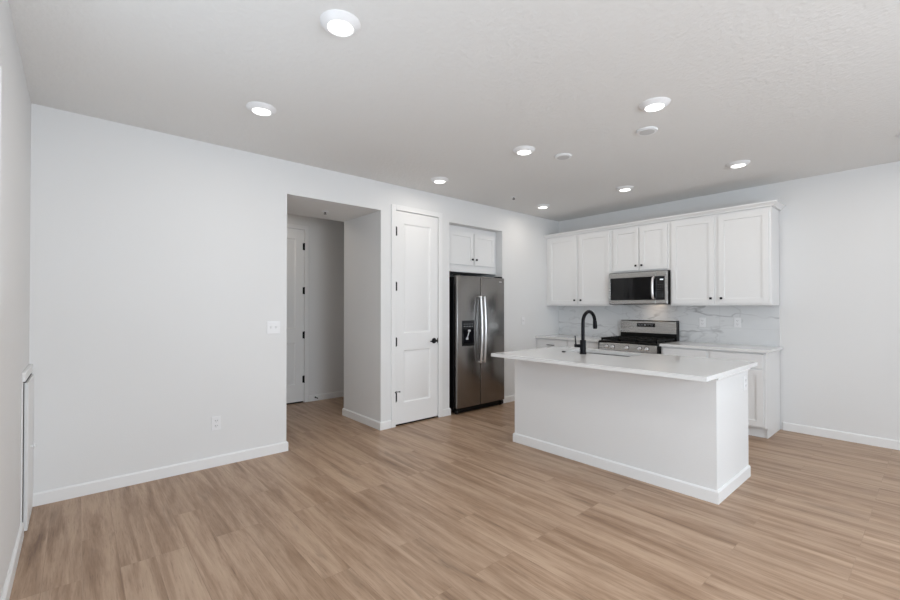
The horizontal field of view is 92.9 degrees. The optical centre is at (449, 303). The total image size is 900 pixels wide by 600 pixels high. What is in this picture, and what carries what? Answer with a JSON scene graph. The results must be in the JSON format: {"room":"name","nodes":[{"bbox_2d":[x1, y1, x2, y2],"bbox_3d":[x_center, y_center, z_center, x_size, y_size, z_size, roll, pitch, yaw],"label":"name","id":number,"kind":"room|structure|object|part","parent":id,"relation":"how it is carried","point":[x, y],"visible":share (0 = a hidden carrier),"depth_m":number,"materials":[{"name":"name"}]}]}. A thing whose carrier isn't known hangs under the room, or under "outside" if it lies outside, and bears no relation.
{"room":"open-plan kitchen","nodes":[
{"label":"open-plan kitchen","id":0,"kind":"room"},
{"bbox_2d":[0,0,30,598],"bbox_3d":[-0.765,-0.015,0.417,0.120,2.740,6.720,0,-1,-41],"label":"wall","id":1,"kind":"structure","parent":0,"point":[15,102],"depth_m":2.11,"materials":[{"name":"white paint"}]},
{"bbox_2d":[0,522,23,599],"bbox_3d":[-0.516,1.309,0.222,0.014,0.088,6.086,0,-1,-41],"label":"baseboard","id":2,"kind":"structure","parent":1,"relation":"attached to","point":[6,593],"depth_m":2.14,"materials":[{"name":"white paint"}]},
{"bbox_2d":[21,364,32,522],"bbox_3d":[-2.671,0.890,2.702,0.020,0.968,0.520,0,-1,-41],"label":"trim","id":3,"kind":"structure","parent":1,"relation":"attached to","point":[26,373],"depth_m":2.52,"materials":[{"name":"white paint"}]},
{"bbox_2d":[23,374,35,530],"bbox_3d":[-2.687,0.924,2.744,0.043,0.892,0.424,0,-1,-41],"label":"wall panel","id":4,"kind":"object","parent":1,"relation":"in","point":[29,385],"depth_m":2.60,"materials":[{"name":"white paint"}]},
{"bbox_2d":[29,103,558,492],"bbox_3d":[-0.583,0.022,4.955,6.120,2.740,0.120,0,-1,-41],"label":"wall","id":5,"kind":"structure","parent":0,"point":[158,260],"depth_m":3.44,"materials":[{"name":"white paint"}]},
{"bbox_2d":[211,416,220,430],"bbox_3d":[-1.988,1.016,3.635,0.072,0.117,0.010,0,-1,-41],"label":"wall outlet","id":6,"kind":"object","parent":5,"relation":"attached to","point":[215,421],"visible":1,"depth_m":3.63,"materials":[{"name":"white plastic"}]},
{"bbox_2d":[267,321,279,333],"bbox_3d":[-1.628,0.219,3.950,0.118,0.117,0.017,0,-1,-41],"label":"light switch","id":7,"kind":"object","parent":5,"relation":"attached to","point":[273,327],"visible":1,"depth_m":3.95,"materials":[{"name":"white plastic"}]},
{"bbox_2d":[33,395,514,506],"bbox_3d":[-1.054,1.349,5.027,5.520,0.088,0.893,0,-1,-41],"label":"baseboard","id":8,"kind":"structure","parent":5,"relation":"attached to","point":[78,490],"depth_m":3.42,"materials":[{"name":"white paint"}]},
{"bbox_2d":[396,416,434,425],"bbox_3d":[-0.429,1.383,5.091,0.605,0.020,0.100,0,-1,-41],"label":"threshold","id":9,"kind":"object","parent":5,"relation":"attached to","point":[434,416],"depth_m":5.05,"materials":[{"name":"black metal"}]},
{"bbox_2d":[395,211,437,424],"bbox_3d":[-0.387,0.156,5.032,0.650,2.430,0.093,0,-1,-41],"label":"door","id":10,"kind":"structure","parent":5,"relation":"in","point":[416,392],"depth_m":5.05,"materials":[{"name":"white paint"}]},
{"bbox_2d":[391,204,441,427],"bbox_3d":[-0.417,0.137,5.088,0.745,2.514,0.136,0,-1,-41],"label":"trim","id":11,"kind":"structure","parent":5,"relation":"attached to","point":[394,208],"depth_m":4.83,"materials":[{"name":"white paint"}]},
{"bbox_2d":[449,225,495,275],"bbox_3d":[0.109,-0.721,6.001,0.988,0.603,0.621,0,-1,-41],"label":"upper cabinet","id":12,"kind":"object","parent":5,"relation":"attached to","point":[472,252],"visible":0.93,"depth_m":5.81,"materials":[{"name":"white paint"}]},
{"bbox_3d":[0.148,-0.737,5.671,0.440,0.434,0.019,0,-1,-41],"label":"door","id":13,"kind":"part","parent":12,"relation":"part of","materials":[{"name":"white paint"}]},
{"bbox_3d":[0.481,-0.734,5.962,0.411,0.434,0.019,0,-1,-41],"label":"door","id":14,"kind":"part","parent":12,"relation":"part of","materials":[{"name":"white paint"}]},
{"bbox_2d":[287,214,343,394],"bbox_3d":[-1.956,0.033,6.278,3.950,2.740,0.120,0,-1,-41],"label":"wall","id":15,"kind":"structure","parent":0,"point":[326,237],"depth_m":6.30,"materials":[{"name":"white paint"}]},
{"bbox_2d":[286,228,304,402],"bbox_3d":[-2.401,0.164,5.824,0.860,2.432,0.052,0,-1,-41],"label":"door","id":16,"kind":"structure","parent":15,"relation":"in","point":[295,380],"depth_m":6.02,"materials":[{"name":"white paint"}]},
{"bbox_2d":[287,223,308,401],"bbox_3d":[-2.433,0.143,5.851,0.974,2.514,0.136,0,-1,-41],"label":"trim","id":17,"kind":"structure","parent":15,"relation":"attached to","point":[292,226],"depth_m":6.10,"materials":[{"name":"white paint"}]},
{"bbox_2d":[308,391,343,401],"bbox_3d":[-1.912,1.359,6.217,3.750,0.088,0.014,0,-1,-41],"label":"baseboard","id":18,"kind":"structure","parent":15,"relation":"attached to","point":[330,395],"depth_m":6.28,"materials":[{"name":"white paint"}]},
{"bbox_2d":[287,197,372,221],"bbox_3d":[-1.477,-1.192,4.760,1.233,0.315,0.745,0,-1,-41],"label":"ceiling","id":19,"kind":"structure","parent":0,"point":[299,207],"depth_m":4.75,"materials":[{"name":"white paint"}]},
{"bbox_2d":[344,212,374,419],"bbox_3d":[-1.050,0.181,5.120,0.100,2.425,0.745,0,-1,-41],"label":"wall","id":20,"kind":"structure","parent":0,"point":[359,233],"depth_m":5.06,"materials":[{"name":"white paint"}]},
{"bbox_2d":[8,0,899,221],"bbox_3d":[1.625,-1.419,2.434,6.360,0.100,6.840,0,-1,-41],"label":"ceiling","id":21,"kind":"structure","parent":0,"point":[424,90],"depth_m":2.67,"materials":[{"name":"white paint"}]},
{"bbox_2d":[246,102,276,115],"bbox_3d":[-1.314,-1.350,2.982,0.194,0.028,0.194,0,-1,-41],"label":"recessed light","id":22,"kind":"object","parent":21,"relation":"in","point":[258,108],"visible":1,"depth_m":2.95,"materials":[{"name":"white plastic"}]},
{"bbox_2d":[252,108,270,114],"bbox_3d":[-1.314,-1.344,2.982,0.117,0.014,0.117,0,-1,-41],"label":"diffuser","id":23,"kind":"object","parent":22,"relation":"attached to","point":[258,111],"depth_m":2.98,"materials":[{"name":"white plastic"}]},
{"bbox_2d":[320,9,360,36],"bbox_3d":[-0.535,-1.357,2.089,0.194,0.028,0.194,0,-1,-41],"label":"recessed light","id":24,"kind":"object","parent":21,"relation":"in","point":[340,23],"visible":1,"depth_m":2.06,"materials":[{"name":"white plastic"}]},
{"bbox_2d":[328,20,352,35],"bbox_3d":[-0.535,-1.352,2.089,0.117,0.014,0.117,0,-1,-41],"label":"diffuser","id":25,"kind":"object","parent":24,"relation":"attached to","point":[335,27],"depth_m":2.08,"materials":[{"name":"white plastic"}]},
{"bbox_2d":[431,177,448,183],"bbox_3d":[-0.112,-1.336,4.647,0.194,0.028,0.194,0,-1,-41],"label":"recessed light","id":26,"kind":"object","parent":21,"relation":"in","point":[439,180],"visible":1,"depth_m":4.60,"materials":[{"name":"white plastic"}]},
{"bbox_2d":[513,146,534,155],"bbox_3d":[0.653,-1.343,3.769,0.194,0.028,0.194,0,-1,-41],"label":"recessed light","id":27,"kind":"object","parent":21,"relation":"in","point":[521,150],"visible":1,"depth_m":3.73,"materials":[{"name":"white plastic"}]},
{"bbox_2d":[517,150,530,154],"bbox_3d":[0.653,-1.338,3.769,0.117,0.014,0.117,0,-1,-41],"label":"diffuser","id":28,"kind":"object","parent":27,"relation":"attached to","point":[520,152],"depth_m":3.77,"materials":[{"name":"white plastic"}]},
{"bbox_2d":[536,204,549,208],"bbox_3d":[1.271,-1.326,5.853,0.194,0.028,0.194,0,-1,-41],"label":"recessed light","id":29,"kind":"object","parent":21,"relation":"in","point":[541,206],"visible":1,"depth_m":5.80,"materials":[{"name":"white plastic"}]},
{"bbox_2d":[555,153,571,159],"bbox_3d":[1.040,-1.347,3.927,0.156,0.017,0.156,0,-1,-41],"label":"ceiling speaker","id":30,"kind":"object","parent":21,"relation":"attached to","point":[563,156],"visible":1,"depth_m":3.89,"materials":[{"name":"white plastic"}]},
{"bbox_2d":[557,155,568,159],"bbox_3d":[1.040,-1.341,3.927,0.110,0.004,0.110,0,-1,-41],"label":"grille","id":31,"kind":"object","parent":30,"relation":"attached to","point":[559,157],"depth_m":3.92,"materials":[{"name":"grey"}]},
{"bbox_2d":[616,186,633,191],"bbox_3d":[2.037,-1.333,4.975,0.194,0.028,0.194,0,-1,-41],"label":"recessed light","id":32,"kind":"object","parent":21,"relation":"in","point":[622,188],"visible":1,"depth_m":4.94,"materials":[{"name":"white plastic"}]},
{"bbox_2d":[636,126,657,135],"bbox_3d":[1.547,-1.352,3.358,0.156,0.017,0.156,0,-1,-41],"label":"ceiling speaker","id":33,"kind":"object","parent":21,"relation":"attached to","point":[649,130],"visible":1,"depth_m":3.34,"materials":[{"name":"white plastic"}]},
{"bbox_2d":[639,129,654,134],"bbox_3d":[1.547,-1.345,3.358,0.110,0.004,0.110,0,-1,-41],"label":"grille","id":34,"kind":"object","parent":33,"relation":"attached to","point":[641,131],"depth_m":3.34,"materials":[{"name":"grey metal"}]},
{"bbox_2d":[639,97,670,111],"bbox_3d":[1.396,-1.350,2.917,0.194,0.028,0.194,0,-1,-41],"label":"recessed light","id":35,"kind":"object","parent":21,"relation":"in","point":[655,104],"visible":1,"depth_m":2.88,"materials":[{"name":"white plastic"}]},
{"bbox_2d":[645,103,663,110],"bbox_3d":[1.396,-1.345,2.917,0.117,0.014,0.117,0,-1,-41],"label":"diffuser","id":36,"kind":"object","parent":35,"relation":"attached to","point":[648,106],"depth_m":2.90,"materials":[{"name":"white plastic"}]},
{"bbox_2d":[726,160,749,167],"bbox_3d":[2.779,-1.340,4.123,0.194,0.028,0.194,0,-1,-41],"label":"recessed light","id":37,"kind":"object","parent":21,"relation":"in","point":[740,163],"visible":1,"depth_m":4.08,"materials":[{"name":"white plastic"}]},
{"bbox_2d":[731,164,745,167],"bbox_3d":[2.779,-1.335,4.123,0.117,0.014,0.117,0,-1,-41],"label":"diffuser","id":38,"kind":"object","parent":37,"relation":"attached to","point":[732,165],"depth_m":4.11,"materials":[{"name":"white plastic"}]},
{"bbox_2d":[9,397,899,599],"bbox_3d":[0.975,1.427,3.157,6.360,0.100,8.820,0,-1,-41],"label":"floor","id":39,"kind":"structure","parent":0,"point":[451,507],"depth_m":2.60,"materials":[{"name":"brown wood"}]},
{"bbox_2d":[449,274,503,413],"bbox_3d":[0.190,0.514,5.907,0.882,1.772,0.856,0,-1,-41],"label":"refrigerator","id":40,"kind":"object","parent":39,"relation":"on","point":[476,304],"visible":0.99,"depth_m":5.56,"materials":[{"name":"silver metal"}]},
{"bbox_3d":[0.225,0.483,5.511,0.414,1.677,0.066,0,-1,-41],"label":"door","id":41,"kind":"part","parent":40,"relation":"part of","materials":[{"name":"metal"}]},
{"bbox_3d":[0.403,0.335,5.577,0.029,0.871,0.078,0,-1,-41],"label":"handle","id":42,"kind":"part","parent":40,"relation":"part of","materials":[{"name":"silver metal"}]},
{"bbox_3d":[0.455,0.335,5.622,0.029,0.871,0.078,0,-1,-41],"label":"handle","id":43,"kind":"part","parent":40,"relation":"part of","materials":[{"name":"silver metal"}]},
{"bbox_3d":[0.560,0.486,5.803,0.460,1.677,0.066,0,-1,-41],"label":"door","id":44,"kind":"part","parent":40,"relation":"part of","materials":[{"name":"metal"}]},
{"bbox_2d":[537,338,597,348],"bbox_3d":[1.875,0.962,6.299,0.616,0.884,1.071,0,-1,-41],"label":"base cabinet","id":45,"kind":"object","parent":39,"relation":"on","point":[541,342],"visible":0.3,"depth_m":6.21,"materials":[{"name":"white paint"}]},
{"bbox_3d":[1.516,0.609,6.308,0.019,0.146,0.497,0,-1,-41],"label":"drawer","id":46,"kind":"part","parent":45,"relation":"part of","materials":[{"name":"white paint"}]},
{"bbox_2d":[535,334,603,341],"bbox_3d":[1.877,0.504,6.304,0.610,0.029,1.072,0,-1,-41],"label":"countertop","id":47,"kind":"structure","parent":45,"relation":"on","point":[557,336],"depth_m":6.19,"materials":[{"name":"white stone"}]},
{"bbox_3d":[1.856,0.605,5.918,0.019,0.146,0.488,0,-1,-41],"label":"drawer","id":48,"kind":"part","parent":45,"relation":"part of","materials":[{"name":"white paint"}]},
{"bbox_2d":[513,359,750,504],"bbox_3d":[1.523,0.941,3.871,0.765,0.884,1.833,0,-1,-41],"label":"kitchen island","id":49,"kind":"object","parent":39,"relation":"on","point":[687,437],"visible":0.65,"depth_m":3.36,"materials":[{"name":"white paint"}]},
{"bbox_2d":[491,346,756,381],"bbox_3d":[1.421,0.482,3.736,1.127,0.030,1.845,0,-1,-41],"label":"island countertop","id":50,"kind":"structure","parent":49,"relation":"on","point":[671,366],"depth_m":3.38,"materials":[{"name":"white stone"}]},
{"bbox_2d":[574,310,596,353],"bbox_3d":[1.298,0.264,4.071,0.284,0.411,0.107,0,-1,-41],"label":"faucet","id":51,"kind":"object","parent":50,"relation":"on","point":[582,345],"visible":1,"depth_m":3.99,"materials":[{"name":"black metal"}]},
{"bbox_3d":[1.321,0.199,4.063,0.242,0.281,0.033,0,-1,-41],"label":"spout","id":52,"kind":"part","parent":51,"relation":"part of","materials":[{"name":"black metal"}]},
{"bbox_2d":[586,352,629,356],"bbox_3d":[1.462,0.607,4.130,0.355,0.212,0.725,0,-1,-41],"label":"sink","id":53,"kind":"object","parent":50,"relation":"in","point":[586,352],"visible":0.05,"depth_m":4.25,"materials":[{"name":"metal"}]},
{"bbox_3d":[1.518,1.339,3.863,0.753,0.088,1.833,0,-1,-41],"label":"baseboard","id":54,"kind":"part","parent":49,"relation":"part of","materials":[{"name":"white paint"}]},
{"bbox_3d":[2.123,0.512,3.197,0.751,0.038,0.024,0,-1,-41],"label":"trim","id":55,"kind":"part","parent":49,"relation":"part of","materials":[{"name":"white paint"}]},
{"bbox_2d":[743,375,746,390],"bbox_3d":[2.327,0.624,3.370,0.072,0.117,0.010,0,-1,-41],"label":"wall outlet","id":56,"kind":"object","parent":49,"relation":"attached to","point":[745,376],"visible":1,"depth_m":3.36,"materials":[{"name":"white plastic"}]},
{"bbox_2d":[598,320,678,353],"bbox_3d":[2.449,0.794,5.577,0.700,1.147,0.764,0,-1,-41],"label":"gas range","id":57,"kind":"object","parent":39,"relation":"on","point":[642,336],"visible":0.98,"depth_m":5.57,"materials":[{"name":"silver metal"}]},
{"bbox_3d":[2.244,0.549,5.400,0.068,0.105,0.752,0,-1,-41],"label":"control panel","id":58,"kind":"part","parent":57,"relation":"part of","materials":[{"name":"metal"}]},
{"bbox_2d":[599,340,676,344],"bbox_3d":[2.441,0.491,5.573,0.575,0.020,0.762,0,-1,-41],"label":"cooktop","id":59,"kind":"object","parent":57,"relation":"in","point":[605,342],"depth_m":5.37,"materials":[{"name":"black metal"}]},
{"bbox_2d":[661,346,779,438],"bbox_3d":[3.089,0.950,4.931,0.584,0.884,1.039,0,-1,-41],"label":"base cabinet","id":60,"kind":"object","parent":39,"relation":"on","point":[764,378],"visible":0.41,"depth_m":4.46,"materials":[{"name":"white paint"}]},
{"bbox_3d":[2.706,0.597,4.944,0.019,0.146,0.477,0,-1,-41],"label":"drawer","id":61,"kind":"part","parent":60,"relation":"part of","materials":[{"name":"white paint"}]},
{"bbox_2d":[659,341,782,352],"bbox_3d":[3.088,0.492,4.915,0.610,0.029,1.070,0,-1,-41],"label":"countertop","id":62,"kind":"structure","parent":60,"relation":"on","point":[681,344],"depth_m":4.76,"materials":[{"name":"white stone"}]},
{"bbox_3d":[3.044,0.594,4.556,0.019,0.146,0.482,0,-1,-41],"label":"drawer","id":63,"kind":"part","parent":60,"relation":"part of","materials":[{"name":"white paint"}]},
{"bbox_3d":[3.044,0.974,4.553,0.019,0.581,0.482,0,-1,-41],"label":"door","id":64,"kind":"part","parent":60,"relation":"part of","materials":[{"name":"white paint"}]},
{"bbox_3d":[3.432,0.947,4.549,0.568,0.884,0.012,0,-1,-41],"label":"panel","id":65,"kind":"part","parent":60,"relation":"part of","materials":[{"name":"white paint"}]},
{"bbox_2d":[474,275,495,277],"bbox_3d":[0.485,0.182,6.392,0.100,2.445,0.645,0,-1,-41],"label":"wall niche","id":66,"kind":"object","parent":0,"point":[490,276],"depth_m":6.23,"materials":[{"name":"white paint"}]},
{"bbox_2d":[559,161,899,440],"bbox_3d":[3.937,0.019,4.519,0.120,2.740,6.720,0,-1,-41],"label":"wall","id":67,"kind":"structure","parent":0,"point":[839,232],"depth_m":4.39,"materials":[{"name":"white paint"}]},
{"bbox_2d":[547,229,623,305],"bbox_3d":[1.978,-0.494,6.387,0.360,1.053,1.093,0,-1,-41],"label":"upper cabinet","id":68,"kind":"object","parent":67,"relation":"attached to","point":[579,266],"visible":0.94,"depth_m":6.25,"materials":[{"name":"white paint"}]},
{"bbox_3d":[1.707,-0.489,6.479,0.019,1.001,0.496,0,-1,-41],"label":"door","id":69,"kind":"part","parent":68,"relation":"part of","materials":[{"name":"white paint"}]},
{"bbox_3d":[2.052,-0.493,6.083,0.019,1.001,0.474,0,-1,-41],"label":"door","id":70,"kind":"part","parent":68,"relation":"part of","materials":[{"name":"white paint"}]},
{"bbox_2d":[612,221,669,272],"bbox_3d":[2.588,-0.722,5.690,0.360,0.610,0.761,0,-1,-41],"label":"upper cabinet","id":71,"kind":"object","parent":67,"relation":"attached to","point":[640,248],"visible":0.94,"depth_m":5.56,"materials":[{"name":"white paint"}]},
{"bbox_3d":[2.359,-0.717,5.733,0.019,0.558,0.348,0,-1,-41],"label":"door","id":72,"kind":"part","parent":71,"relation":"part of","materials":[{"name":"white paint"}]},
{"bbox_2d":[609,270,670,304],"bbox_3d":[2.546,-0.202,5.657,0.461,0.426,0.766,0,-1,-41],"label":"microwave","id":73,"kind":"object","parent":71,"relation":"attached to","point":[644,287],"visible":0.99,"depth_m":5.51,"materials":[{"name":"silver metal"}]},
{"bbox_3d":[2.542,-0.197,5.360,0.066,0.297,0.031,0,-1,-41],"label":"handle","id":74,"kind":"part","parent":73,"relation":"part of","materials":[{"name":"silver metal"}]},
{"bbox_3d":[2.625,-0.197,5.327,0.022,0.292,0.110,0,-1,-41],"label":"control panel","id":75,"kind":"part","parent":73,"relation":"part of","materials":[{"name":"black glass"}]},
{"bbox_3d":[2.634,-0.205,5.316,0.026,0.412,0.137,0,-1,-41],"label":"control frame","id":76,"kind":"part","parent":73,"relation":"part of","materials":[{"name":"metal"}]},
{"bbox_3d":[2.596,-0.720,5.461,0.019,0.558,0.346,0,-1,-41],"label":"door","id":77,"kind":"part","parent":71,"relation":"part of","materials":[{"name":"white paint"}]},
{"bbox_2d":[559,303,779,346],"bbox_3d":[2.708,0.270,5.827,0.010,0.540,2.883,0,-1,-41],"label":"backsplash","id":78,"kind":"structure","parent":67,"relation":"attached to","point":[759,323],"depth_m":5.38,"materials":[{"name":"stone"}]},
{"bbox_2d":[699,318,705,326],"bbox_3d":[3.140,0.230,5.316,0.010,0.117,0.072,0,-1,-41],"label":"wall outlet","id":79,"kind":"object","parent":78,"relation":"attached to","point":[702,321],"visible":1,"depth_m":5.31,"materials":[{"name":"white plastic"}]},
{"bbox_2d":[734,317,740,327],"bbox_3d":[3.386,0.221,5.035,0.010,0.117,0.072,0,-1,-41],"label":"wall outlet","id":80,"kind":"object","parent":78,"relation":"attached to","point":[737,321],"visible":1,"depth_m":5.03,"materials":[{"name":"white plastic"}]},
{"bbox_2d":[670,206,778,305],"bbox_3d":[3.177,-0.506,5.013,0.360,1.053,1.028,0,-1,-41],"label":"upper cabinet","id":81,"kind":"object","parent":67,"relation":"attached to","point":[730,258],"visible":1,"depth_m":4.84,"materials":[{"name":"white paint"}]},
{"bbox_2d":[544,200,785,238],"bbox_3d":[2.585,-1.051,5.693,0.384,0.048,2.944,0,-1,-41],"label":"crown molding","id":82,"kind":"structure","parent":81,"relation":"on","point":[778,205],"depth_m":5.20,"materials":[{"name":"white paint"}]},
{"bbox_3d":[2.897,-0.501,5.114,0.019,1.001,0.469,0,-1,-41],"label":"door","id":83,"kind":"part","parent":81,"relation":"part of","materials":[{"name":"white paint"}]},
{"bbox_3d":[3.235,-0.504,4.726,0.019,1.001,0.474,0,-1,-41],"label":"door","id":84,"kind":"part","parent":81,"relation":"part of","materials":[{"name":"white paint"}]},
{"bbox_2d":[779,305,780,346],"bbox_3d":[3.656,0.246,4.737,0.012,0.455,0.008,0,-1,-41],"label":"trim","id":85,"kind":"structure","parent":67,"relation":"attached to","point":[779,305],"depth_m":4.74,"materials":[{"name":"white paint"}]},
{"bbox_2d":[783,422,899,449],"bbox_3d":[4.878,1.335,3.327,0.014,0.088,3.676,0,-1,-41],"label":"baseboard","id":86,"kind":"structure","parent":67,"relation":"attached to","point":[822,432],"depth_m":4.33,"materials":[{"name":"white paint"}]}
]}

